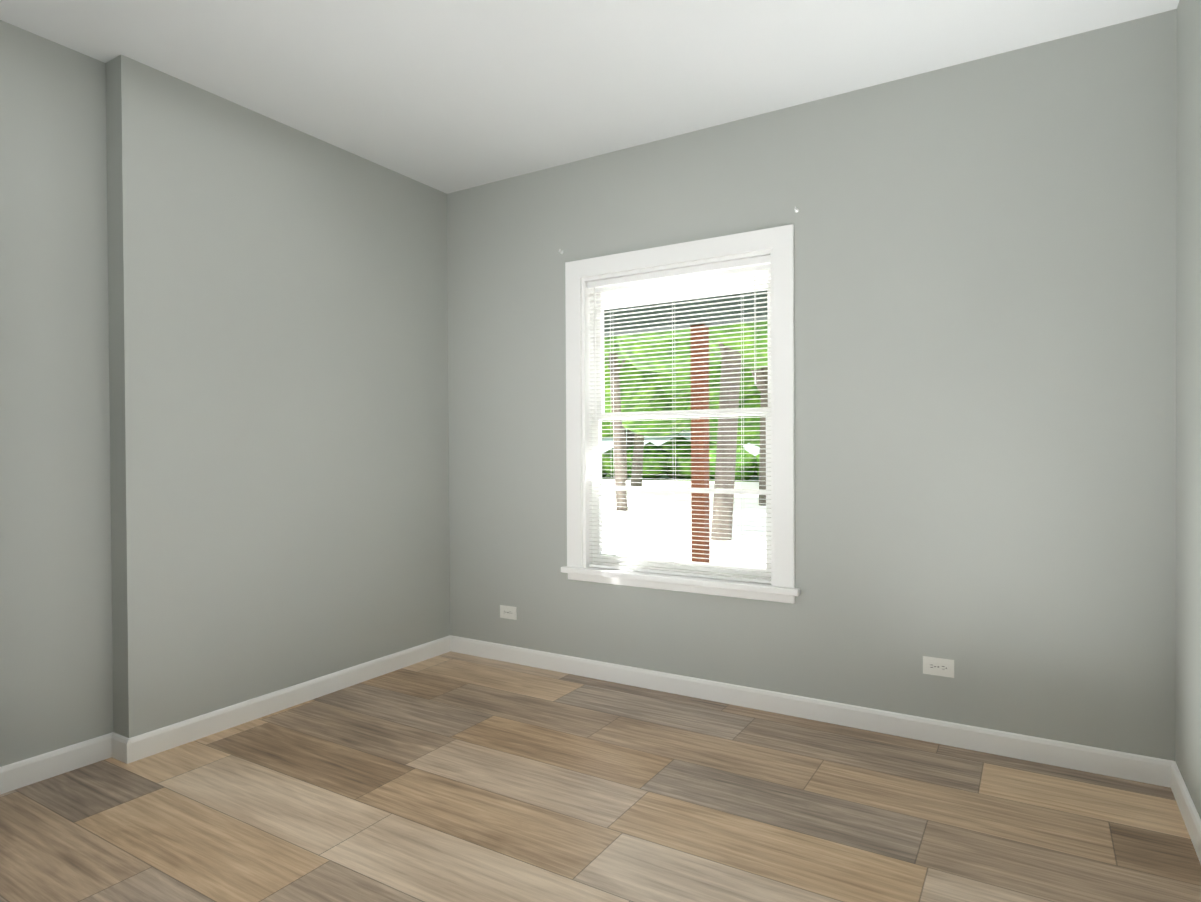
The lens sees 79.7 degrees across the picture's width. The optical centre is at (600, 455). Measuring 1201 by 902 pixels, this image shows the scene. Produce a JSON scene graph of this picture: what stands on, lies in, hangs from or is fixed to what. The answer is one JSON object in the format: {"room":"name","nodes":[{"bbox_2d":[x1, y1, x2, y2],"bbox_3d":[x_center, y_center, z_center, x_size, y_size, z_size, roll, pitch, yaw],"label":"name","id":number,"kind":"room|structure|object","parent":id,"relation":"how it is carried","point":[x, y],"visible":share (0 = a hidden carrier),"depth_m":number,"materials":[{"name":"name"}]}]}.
{"room":"empty bedroom","nodes":[
{"label":"empty bedroom","id":0,"kind":"room"},
{"bbox_2d":[0,20,112,766],"bbox_3d":[-2.370,-0.170,2.265,0.140,2.730,1.434,0,1,31],"label":"wall","id":1,"kind":"structure","parent":0,"point":[56,674],"depth_m":2.68,"materials":[{"name":"grey paint"}]},
{"bbox_2d":[0,732,119,793],"bbox_3d":[-2.260,1.148,2.297,0.014,0.092,1.294,0,1,31],"label":"baseboard","id":2,"kind":"structure","parent":1,"relation":"attached to","point":[25,772],"depth_m":2.68,"materials":[{"name":"white paint"}]},
{"bbox_2d":[106,55,449,737],"bbox_3d":[-1.483,-0.188,3.610,0.260,2.730,1.786,0,1,31],"label":"wall","id":3,"kind":"structure","parent":0,"point":[278,378],"depth_m":3.26,"materials":[{"name":"grey paint"}]},
{"bbox_2d":[116,635,451,763],"bbox_3d":[-1.372,1.132,3.528,0.014,0.092,1.760,0,1,31],"label":"baseboard","id":4,"kind":"structure","parent":3,"relation":"attached to","point":[128,750],"depth_m":3.27,"materials":[{"name":"white paint"}]},
{"bbox_2d":[0,0,1178,193],"bbox_3d":[-0.647,-1.588,1.550,3.826,0.100,4.690,0,1,31],"label":"ceiling","id":5,"kind":"structure","parent":0,"point":[447,96],"depth_m":2.79,"materials":[{"name":"paint"}]},
{"bbox_2d":[0,651,1200,901],"bbox_3d":[-0.632,1.222,1.576,3.826,0.060,4.690,0,1,31],"label":"floor","id":6,"kind":"structure","parent":0,"point":[452,777],"depth_m":2.38,"materials":[{"name":"brown wood"}]},
{"bbox_2d":[447,9,1176,760],"bbox_3d":[0.541,-0.198,3.507,3.826,2.730,0.140,0,1,31],"label":"wall","id":7,"kind":"structure","parent":0,"point":[985,373],"depth_m":2.95,"materials":[{"name":"grey paint"}]},
{"bbox_2d":[500,605,516,619],"bbox_3d":[-0.524,0.888,4.082,0.116,0.072,0.007,0,1,31],"label":"electrical outlet","id":8,"kind":"object","parent":7,"relation":"attached to","point":[508,612],"visible":1,"depth_m":4.08,"materials":[{"name":"white plastic"}]},
{"bbox_2d":[565,224,794,587],"bbox_3d":[0.379,-0.220,3.595,1.223,1.625,0.158,0,1,31],"label":"window","id":9,"kind":"structure","parent":7,"relation":"in","point":[779,240],"depth_m":3.54,"materials":[{"name":"white paint"}]},
{"bbox_2d":[587,255,770,583],"bbox_3d":[0.362,-0.166,3.568,0.991,1.509,0.038,0,1,31],"label":"window blinds","id":10,"kind":"object","parent":9,"relation":"attached to","point":[726,265],"visible":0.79,"depth_m":3.55,"materials":[{"name":"white plastic"}]},
{"bbox_2d":[561,566,799,603],"bbox_3d":[0.377,0.628,3.593,1.273,0.070,0.182,0,1,31],"label":"window sill","id":11,"kind":"structure","parent":7,"relation":"attached to","point":[732,588],"depth_m":3.49,"materials":[{"name":"white paint"}]},
{"bbox_2d":[452,636,1163,785],"bbox_3d":[0.544,1.122,3.432,3.390,0.092,0.014,0,1,31],"label":"baseboard","id":12,"kind":"structure","parent":7,"relation":"attached to","point":[958,735],"depth_m":3.10,"materials":[{"name":"white paint"}]},
{"bbox_2d":[923,656,953,677],"bbox_3d":[1.374,0.859,2.928,0.116,0.072,0.007,0,1,31],"label":"electrical outlet","id":13,"kind":"object","parent":7,"relation":"attached to","point":[943,667],"visible":1,"depth_m":2.93,"materials":[{"name":"white plastic"}]},
{"bbox_2d":[1175,0,1200,818],"bbox_3d":[1.029,-0.174,0.760,0.140,2.730,4.050,0,1,31],"label":"wall","id":14,"kind":"structure","parent":0,"point":[1188,507],"depth_m":2.32,"materials":[{"name":"grey paint"}]},
{"bbox_2d":[1164,759,1200,863],"bbox_3d":[1.006,1.144,0.872,0.014,0.092,3.910,0,1,31],"label":"baseboard","id":15,"kind":"structure","parent":14,"relation":"attached to","point":[1173,779],"depth_m":2.31,"materials":[{"name":"white paint"}]},
{"label":"outside","id":16,"kind":"structure","parent":0,"visible":0},
{"bbox_2d":[604,272,766,309],"bbox_3d":[1.129,-1.347,4.768,13.000,0.080,2.650,0,1,31],"label":"ceiling","id":17,"kind":"structure","parent":16,"point":[690,291],"depth_m":5.76,"materials":[{"name":"white"}]},
{"bbox_2d":[604,290,766,335],"bbox_3d":[1.656,-1.214,5.637,13.000,0.210,0.180,0,1,31],"label":"beam","id":18,"kind":"structure","parent":17,"relation":"attached to","point":[690,317],"depth_m":6.09,"materials":[{"name":"grey paint"}]},
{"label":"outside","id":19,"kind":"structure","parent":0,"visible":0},
{"bbox_2d":[602,475,758,481],"bbox_3d":[24.487,0.857,75.002,150.000,0.120,86.000,0,1,31],"label":"lawn","id":20,"kind":"structure","parent":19,"point":[665,477],"depth_m":38.32,"materials":[{"name":"green plant"}]},
{"bbox_2d":[626,429,634,448],"bbox_3d":[1.518,-5.028,47.559,8.860,12.747,9.028,0,1,31],"label":"tree","id":21,"kind":"object","parent":20,"relation":"on","point":[631,434],"depth_m":47.39,"materials":[{"name":"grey plant"}]},
{"bbox_2d":[602,435,758,479],"bbox_3d":[3.536,0.222,39.305,33.663,2.768,3.707,0,1,31],"label":"bushes","id":22,"kind":"object","parent":20,"relation":"on","point":[666,460],"depth_m":38.06,"materials":[{"name":"green plant"}]},
{"bbox_2d":[602,428,759,455],"bbox_3d":[5.883,-0.708,61.711,22.000,3.500,9.000,0,1,31],"label":"house","id":23,"kind":"structure","parent":20,"relation":"on","point":[662,440],"depth_m":57.63,"materials":[{"name":"white"}]},
{"bbox_2d":[602,479,765,566],"bbox_3d":[-5.741,1.497,25.242,110.000,0.100,30.450,0,1,31],"label":"ground","id":24,"kind":"structure","parent":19,"point":[631,497],"depth_m":15.53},
{"bbox_2d":[602,420,627,480],"bbox_3d":[0.850,-4.609,37.566,8.860,12.080,7.588,0,1,31],"label":"tree","id":25,"kind":"object","parent":24,"relation":"on","point":[610,431],"depth_m":38.05,"materials":[{"name":"green plant"}]},
{"bbox_2d":[604,336,711,510],"bbox_3d":[1.060,-3.422,18.741,5.845,9.814,4.625,0,1,31],"label":"tree","id":26,"kind":"object","parent":24,"relation":"on","point":[619,471],"depth_m":18.34,"materials":[{"name":"green plant"}]},
{"bbox_2d":[604,358,757,485],"bbox_3d":[1.793,-2.843,27.354,8.559,8.586,8.900,0,1,31],"label":"tree","id":27,"kind":"object","parent":24,"relation":"on","point":[639,461],"depth_m":25.54,"materials":[{"name":"green plant"}]},
{"bbox_2d":[621,321,767,540],"bbox_3d":[2.514,-2.576,12.723,6.030,8.308,4.212,0,1,31],"label":"tree","id":28,"kind":"object","parent":24,"relation":"on","point":[726,458],"depth_m":12.83,"materials":[{"name":"green plant"}]},
{"bbox_2d":[709,391,760,448],"bbox_3d":[6.884,-3.690,30.137,7.700,10.045,7.985,0,1,31],"label":"tree","id":29,"kind":"object","parent":24,"relation":"on","point":[712,436],"depth_m":27.32,"materials":[{"name":"green plant"}]},
{"bbox_2d":[709,353,767,505],"bbox_3d":[5.214,-3.061,21.193,6.531,9.273,5.328,0,1,31],"label":"tree","id":30,"kind":"object","parent":24,"relation":"on","point":[762,459],"depth_m":20.72,"materials":[{"name":"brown plant"}]},
{"bbox_3d":[1.104,1.408,4.730,13.000,0.390,2.500,0,1,31],"label":"porch","id":31,"kind":"object","parent":24,"relation":"on","visible":0},
{"bbox_2d":[691,324,709,562],"bbox_3d":[0.851,0.047,6.142,0.150,2.308,0.150,0,1,31],"label":"post","id":32,"kind":"object","parent":31,"relation":"on","point":[699,470],"depth_m":6.09,"materials":[{"name":"brown wood"}]}
]}

